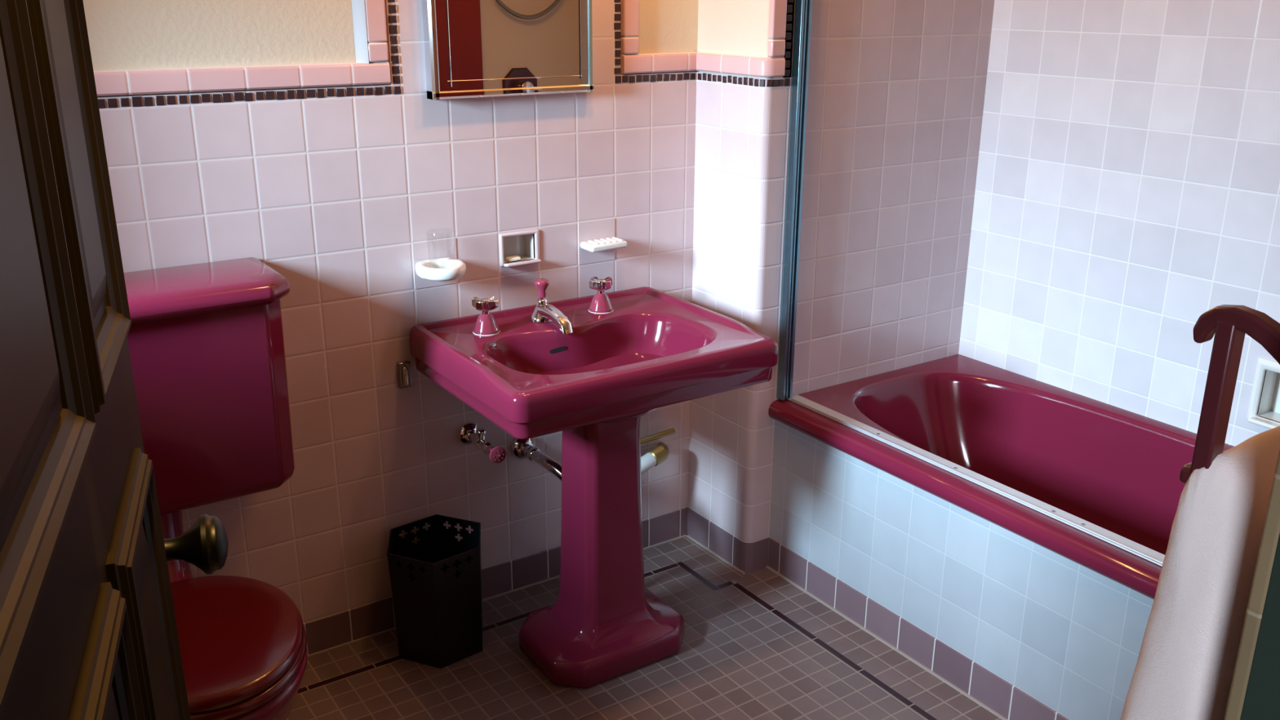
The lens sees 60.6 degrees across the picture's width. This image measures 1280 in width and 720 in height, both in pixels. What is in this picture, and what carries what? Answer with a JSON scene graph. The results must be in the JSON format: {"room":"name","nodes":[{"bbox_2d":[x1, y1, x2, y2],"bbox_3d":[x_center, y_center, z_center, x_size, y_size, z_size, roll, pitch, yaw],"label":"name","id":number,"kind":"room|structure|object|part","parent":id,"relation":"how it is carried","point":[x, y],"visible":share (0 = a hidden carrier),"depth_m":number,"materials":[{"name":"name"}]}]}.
{"room":"bathroom","nodes":[
{"label":"bathroom","id":0,"kind":"room"},
{"bbox_2d":[0,0,228,719],"bbox_3d":[-0.372,0.256,0.792,0.115,2.022,0.870,-6,20,-18],"label":"door","id":1,"kind":"structure","parent":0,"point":[88,628],"depth_m":0.75,"materials":[{"name":"brown wood"}]},
{"bbox_3d":[-0.337,-0.212,0.510,0.017,0.695,0.405,-6,20,-18],"label":"panel moulding","id":2,"kind":"part","parent":1,"relation":"part of","materials":[{"name":"brown wood"}]},
{"bbox_3d":[-0.452,-0.319,0.828,0.017,0.695,0.245,-6,20,-18],"label":"panel moulding","id":3,"kind":"part","parent":1,"relation":"part of","materials":[{"name":"brown wood"}]},
{"bbox_3d":[-0.340,0.499,0.749,0.017,0.565,0.405,-6,20,-18],"label":"panel moulding","id":4,"kind":"part","parent":1,"relation":"part of","materials":[{"name":"brown wood"}]},
{"bbox_3d":[-0.455,0.392,1.067,0.017,0.565,0.245,-6,20,-18],"label":"panel moulding","id":5,"kind":"part","parent":1,"relation":"part of","materials":[{"name":"brown wood"}]},
{"bbox_3d":[-0.481,0.200,1.174,0.073,0.065,0.065,-6,20,-18],"label":"knob","id":6,"kind":"part","parent":1,"relation":"part of","materials":[{"name":"brown metal"}]},
{"bbox_2d":[83,0,698,623],"bbox_3d":[-0.628,-0.464,2.362,2.050,2.400,0.012,-12,22,-32],"label":"wall","id":7,"kind":"structure","parent":0,"point":[334,195],"depth_m":2.51,"materials":[{"name":"tile"}]},
{"bbox_2d":[93,62,391,96],"bbox_3d":[-1.011,-0.523,2.068,1.124,0.046,0.018,-12,22,-32],"label":"trim","id":8,"kind":"structure","parent":7,"relation":"attached to","point":[156,81],"depth_m":2.19,"materials":[{"name":"pink tile"}]},
{"bbox_2d":[97,0,400,108],"bbox_3d":[-0.993,-0.860,1.964,1.137,0.796,0.006,-12,22,-32],"label":"trim","id":9,"kind":"structure","parent":7,"relation":"attached to","point":[194,99],"depth_m":2.25,"materials":[{"name":"black tile"}]},
{"bbox_2d":[351,0,368,63],"bbox_3d":[-0.589,-0.977,2.212,0.022,0.731,0.016,-12,22,-32],"label":"trim","id":10,"kind":"structure","parent":7,"relation":"attached to","point":[358,11],"depth_m":2.31,"materials":[{"name":"grey paint"}]},
{"bbox_2d":[364,0,388,62],"bbox_3d":[-0.560,-0.984,2.230,0.044,0.728,0.018,-12,22,-32],"label":"trim","id":11,"kind":"structure","parent":7,"relation":"attached to","point":[375,18],"depth_m":2.32,"materials":[{"name":"pink tile"}]},
{"bbox_2d":[396,360,411,388],"bbox_3d":[-0.550,0.035,2.564,0.030,0.062,0.024,-12,22,-32],"label":"wall bracket","id":12,"kind":"object","parent":7,"relation":"attached to","point":[404,377],"visible":1,"depth_m":2.56,"materials":[{"name":"silver metal"}]},
{"bbox_2d":[412,238,466,288],"bbox_3d":[-0.449,-0.209,2.497,0.118,0.107,0.111,-12,22,-32],"label":"holder","id":13,"kind":"object","parent":7,"relation":"attached to","point":[435,263],"visible":1,"depth_m":2.52,"materials":[{"name":"grey ceramic"}]},
{"bbox_2d":[457,421,506,463],"bbox_3d":[-0.378,0.202,2.649,0.062,0.067,0.170,-12,22,-32],"label":"valve","id":14,"kind":"object","parent":7,"relation":"attached to","point":[469,433],"visible":1,"depth_m":2.65,"materials":[{"name":"silver metal"}]},
{"bbox_3d":[-0.341,0.223,2.596,0.043,0.043,0.029,-12,22,-32],"label":"handle","id":15,"kind":"part","parent":14,"relation":"part of","materials":[{"name":"red ceramic"}]},
{"bbox_2d":[303,506,687,655],"bbox_3d":[-0.671,0.641,2.700,1.950,0.090,0.010,-12,22,-32],"label":"baseboard","id":16,"kind":"structure","parent":7,"relation":"attached to","point":[327,632],"depth_m":2.87,"materials":[{"name":"tile"}]},
{"bbox_2d":[421,0,594,99],"bbox_3d":[-0.289,-0.909,2.420,0.412,0.630,0.036,-12,22,-32],"label":"wall mirror","id":17,"kind":"object","parent":7,"relation":"attached to","point":[473,48],"visible":1,"depth_m":2.46,"materials":[{"name":"silver metal"}]},
{"bbox_2d":[498,229,541,266],"bbox_3d":[-0.301,-0.276,2.668,0.107,0.080,0.077,-12,22,-32],"label":"soap niche","id":18,"kind":"object","parent":7,"relation":"attached to","point":[525,245],"visible":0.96,"depth_m":2.69,"materials":[{"name":"white ceramic"}]},
{"bbox_2d":[505,255,520,262],"bbox_3d":[-0.310,-0.247,2.668,0.034,0.010,0.020,-12,22,-32],"label":"soap bar","id":19,"kind":"object","parent":18,"relation":"in","point":[516,258],"visible":1,"depth_m":2.66,"materials":[{"name":"white"}]},
{"bbox_2d":[511,437,561,480],"bbox_3d":[-0.228,0.379,2.779,0.072,0.341,0.236,-15,24,-38],"label":"pipe","id":20,"kind":"object","parent":7,"relation":"attached to","point":[521,449],"visible":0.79,"depth_m":2.76,"materials":[{"name":"silver metal"}]},
{"bbox_2d":[577,217,626,264],"bbox_3d":[-0.092,-0.293,2.751,0.108,0.107,0.062,-12,22,-32],"label":"soap dish","id":21,"kind":"object","parent":7,"relation":"attached to","point":[597,242],"visible":1,"depth_m":2.76,"materials":[{"name":"grey ceramic"}]},
{"bbox_2d":[580,236,626,252],"bbox_3d":[-0.091,-0.291,2.752,0.106,0.022,0.061,-12,22,-32],"label":"tray","id":22,"kind":"object","parent":21,"relation":"on","point":[588,244],"depth_m":2.74,"materials":[{"name":"white ceramic"}]},
{"bbox_2d":[621,0,639,53],"bbox_3d":[-0.023,-1.096,2.570,0.044,0.728,0.018,-12,22,-32],"label":"trim","id":23,"kind":"structure","parent":7,"relation":"attached to","point":[629,8],"depth_m":2.66,"materials":[{"name":"pink tile"}]},
{"bbox_2d":[613,0,695,83],"bbox_3d":[0.041,-1.075,2.620,0.246,0.794,0.006,-12,22,-32],"label":"trim","id":24,"kind":"structure","parent":7,"relation":"attached to","point":[631,79],"depth_m":2.69,"materials":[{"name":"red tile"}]},
{"bbox_2d":[640,442,669,475],"bbox_3d":[0.008,0.287,2.994,0.067,0.084,0.226,17,25,41],"label":"drain pipe","id":25,"kind":"object","parent":7,"relation":"attached to","point":[658,454],"visible":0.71,"depth_m":2.99,"materials":[{"name":"white plastic"}]},
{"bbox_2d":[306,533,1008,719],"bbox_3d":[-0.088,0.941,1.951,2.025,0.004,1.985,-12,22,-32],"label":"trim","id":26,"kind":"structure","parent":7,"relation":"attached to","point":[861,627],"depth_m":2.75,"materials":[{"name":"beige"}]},
{"bbox_2d":[640,427,675,444],"bbox_3d":[-0.014,0.228,2.997,0.261,0.030,0.017,-12,22,-32],"label":"brass rail","id":27,"kind":"object","parent":7,"relation":"attached to","point":[672,431],"visible":0.34,"depth_m":3.03,"materials":[{"name":"brown metal"}]},
{"bbox_2d":[620,52,697,74],"bbox_3d":[0.050,-0.745,2.742,0.225,0.046,0.018,-12,22,-32],"label":"trim","id":28,"kind":"structure","parent":7,"relation":"attached to","point":[678,61],"depth_m":2.73,"materials":[{"name":"pink tile"}]},
{"bbox_2d":[285,536,1002,719],"bbox_3d":[-0.045,0.956,1.912,2.050,0.001,2.127,-12,22,-32],"label":"floor","id":29,"kind":"structure","parent":0,"point":[755,646],"depth_m":2.56,"materials":[{"name":"tile"}]},
{"bbox_2d":[124,257,307,719],"bbox_3d":[-0.856,0.388,2.040,0.597,0.988,0.692,-12,22,-32],"label":"toilet","id":30,"kind":"object","parent":29,"relation":"on","point":[206,340],"visible":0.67,"depth_m":2.09,"materials":[{"name":"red ceramic"}]},
{"bbox_3d":[-0.980,-0.116,2.071,0.597,0.052,0.235,-12,22,-32],"label":"tank lid","id":31,"kind":"part","parent":30,"relation":"part of","materials":[{"name":"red ceramic"}]},
{"bbox_3d":[-0.987,0.090,2.147,0.563,0.415,0.208,-12,22,-32],"label":"tank","id":32,"kind":"part","parent":30,"relation":"part of","materials":[{"name":"red ceramic"}]},
{"bbox_3d":[-0.792,0.498,1.968,0.356,0.028,0.440,-12,22,-32],"label":"seat lid","id":33,"kind":"part","parent":30,"relation":"part of","materials":[{"name":"red plastic"}]},
{"bbox_3d":[-0.792,0.525,1.977,0.363,0.026,0.449,-12,22,-32],"label":"seat","id":34,"kind":"part","parent":30,"relation":"part of","materials":[{"name":"red plastic"}]},
{"bbox_3d":[-0.818,0.702,2.075,0.360,0.372,0.532,-12,22,-32],"label":"bowl","id":35,"kind":"part","parent":30,"relation":"part of","materials":[{"name":"red ceramic"}]},
{"bbox_2d":[386,514,483,668],"bbox_3d":[-0.486,0.558,2.641,0.249,0.287,0.226,-12,22,-32],"label":"waste bin","id":36,"kind":"object","parent":29,"relation":"on","point":[436,581],"visible":1,"depth_m":2.58,"materials":[{"name":"black metal"}]},
{"bbox_3d":[-0.486,0.689,2.691,0.230,0.006,0.209,-12,22,-32],"label":"plate","id":37,"kind":"part","parent":36,"relation":"part of","materials":[{"name":"black metal"}]},
{"bbox_2d":[408,276,777,688],"bbox_3d":[-0.111,0.261,2.616,0.682,0.869,0.547,-12,22,-32],"label":"washbasin","id":38,"kind":"object","parent":29,"relation":"on","point":[588,369],"visible":1,"depth_m":2.52,"materials":[{"name":"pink ceramic"}]},
{"bbox_2d":[471,295,500,336],"bbox_3d":[-0.355,-0.103,2.520,0.063,0.080,0.063,-12,22,-32],"label":"tap","id":39,"kind":"object","parent":38,"relation":"on","point":[486,325],"depth_m":2.51,"materials":[{"name":"pink ceramic"}]},
{"bbox_3d":[-0.234,-0.171,2.605,0.037,0.044,0.037,-12,22,-32],"label":"drain knob","id":40,"kind":"part","parent":38,"relation":"part of","materials":[{"name":"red ceramic"}]},
{"bbox_3d":[-0.207,-0.110,2.584,0.060,0.063,0.156,-12,22,-32],"label":"spout","id":41,"kind":"part","parent":38,"relation":"part of","materials":[{"name":"silver metal"}]},
{"bbox_2d":[408,286,777,439],"bbox_3d":[-0.110,0.012,2.533,0.682,0.172,0.547,-12,22,-32],"label":"basin","id":42,"kind":"object","parent":38,"relation":"in","point":[598,366],"depth_m":2.45,"materials":[{"name":"pink ceramic"}]},
{"bbox_2d":[588,276,613,314],"bbox_3d":[-0.096,-0.161,2.696,0.063,0.080,0.063,-12,22,-32],"label":"tap","id":43,"kind":"object","parent":38,"relation":"on","point":[601,304],"depth_m":2.68,"materials":[{"name":"pink ceramic"}]},
{"bbox_2d":[688,0,994,551],"bbox_3d":[0.547,-0.656,2.952,0.792,2.400,0.286,-12,22,-32],"label":"wall","id":44,"kind":"structure","parent":0,"point":[896,91],"depth_m":2.88,"materials":[{"name":"tile"}]},
{"bbox_2d":[696,52,785,77],"bbox_3d":[0.243,-0.730,2.701,0.060,0.046,0.280,-12,22,-32],"label":"trim","id":45,"kind":"structure","parent":44,"relation":"attached to","point":[745,65],"depth_m":2.65,"materials":[{"name":"pink tile"}]},
{"bbox_2d":[697,0,793,86],"bbox_3d":[0.256,-1.066,2.594,0.078,0.796,0.270,-12,22,-32],"label":"trim","id":46,"kind":"structure","parent":44,"relation":"attached to","point":[770,82],"depth_m":2.62,"materials":[{"name":"black tile"}]},
{"bbox_2d":[767,0,786,57],"bbox_3d":[0.325,-1.064,2.479,0.042,0.728,0.018,-12,22,-32],"label":"trim","id":47,"kind":"structure","parent":44,"relation":"attached to","point":[778,8],"depth_m":2.56,"materials":[{"name":"pink tile"}]},
{"bbox_2d":[777,0,1164,566],"bbox_3d":[0.866,-0.410,1.994,0.066,1.555,1.707,-12,22,-32],"label":"shower door frame","id":48,"kind":"object","parent":44,"relation":"attached to","point":[803,8],"visible":0.92,"depth_m":2.65,"materials":[{"name":"metal"}]},
{"bbox_2d":[768,419,1154,719],"bbox_3d":[0.833,0.592,2.309,0.001,0.444,1.711,-12,22,-32],"label":"wall","id":49,"kind":"structure","parent":0,"point":[1066,634],"depth_m":2.44,"materials":[{"name":"tile"}]},
{"bbox_2d":[687,506,1069,719],"bbox_3d":[0.723,0.730,2.455,0.088,0.090,1.989,-12,22,-32],"label":"baseboard","id":50,"kind":"structure","parent":49,"relation":"attached to","point":[996,693],"depth_m":2.70,"materials":[{"name":"tile"}]},
{"bbox_2d":[958,0,1279,446],"bbox_3d":[1.431,-0.601,2.327,0.001,2.100,1.711,-12,22,-32],"label":"wall","id":51,"kind":"structure","parent":0,"point":[1127,191],"depth_m":2.73,"materials":[{"name":"tile"}]},
{"bbox_2d":[1246,357,1279,429],"bbox_3d":[1.491,0.088,2.487,0.090,0.155,0.180,-12,22,-32],"label":"soap niche","id":52,"kind":"object","parent":51,"relation":"attached to","point":[1264,409],"visible":0.98,"depth_m":2.54,"materials":[{"name":"white ceramic"}]},
{"bbox_2d":[1240,535,1279,719],"bbox_3d":[0.804,0.026,0.923,2.942,2.400,0.112,-12,22,-32],"label":"wall","id":53,"kind":"structure","parent":0,"point":[1262,699],"depth_m":0.81,"materials":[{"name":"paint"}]},
{"bbox_2d":[1223,449,1279,719],"bbox_3d":[0.463,0.239,0.834,0.022,2.050,0.013,-12,22,-32],"label":"door frame","id":54,"kind":"structure","parent":53,"relation":"in","point":[1271,531],"depth_m":0.81,"materials":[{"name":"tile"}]},
{"bbox_3d":[1.191,-0.078,1.240,1.728,2.400,0.013,-12,22,-32],"label":"wall tile","id":55,"kind":"structure","parent":0,"visible":0},
{"bbox_2d":[1179,304,1279,483],"bbox_3d":[0.661,0.003,0.968,0.450,0.158,0.116,-12,22,-32],"label":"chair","id":56,"kind":"object","parent":55,"relation":"attached to","point":[1229,324],"visible":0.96,"depth_m":0.87,"materials":[{"name":"red paint"}]},
{"bbox_3d":[0.464,0.097,0.903,0.018,0.016,0.030,-12,22,-32],"label":"arm","id":57,"kind":"part","parent":56,"relation":"part of","materials":[{"name":"red paint"}]},
{"bbox_2d":[1120,426,1279,719],"bbox_3d":[0.627,0.256,1.066,0.428,0.453,0.095,-12,22,-32],"label":"bath towel","id":58,"kind":"object","parent":56,"relation":"hanging from","point":[1184,668],"visible":0.73,"depth_m":0.91,"materials":[{"name":"white fabric"}]},
{"bbox_3d":[0.465,0.037,0.882,0.020,0.146,0.016,-12,22,-32],"label":"post","id":59,"kind":"part","parent":56,"relation":"part of","materials":[{"name":"red paint"}]},
{"bbox_3d":[0.483,-0.004,0.840,0.018,0.065,0.116,-12,22,-32],"label":"arm","id":60,"kind":"part","parent":56,"relation":"part of","materials":[{"name":"red paint"}]},
{"bbox_3d":[0.654,1.143,1.528,2.942,0.096,3.785,-12,22,-32],"label":"floor slab","id":61,"kind":"structure","parent":0,"visible":0},
{"bbox_2d":[768,354,1233,599],"bbox_3d":[1.120,0.453,2.465,0.736,0.378,1.710,-12,22,-32],"label":"bathtub","id":62,"kind":"object","parent":61,"relation":"on","point":[1115,469],"visible":0.5,"depth_m":2.87,"materials":[{"name":"red ceramic"}]}
]}

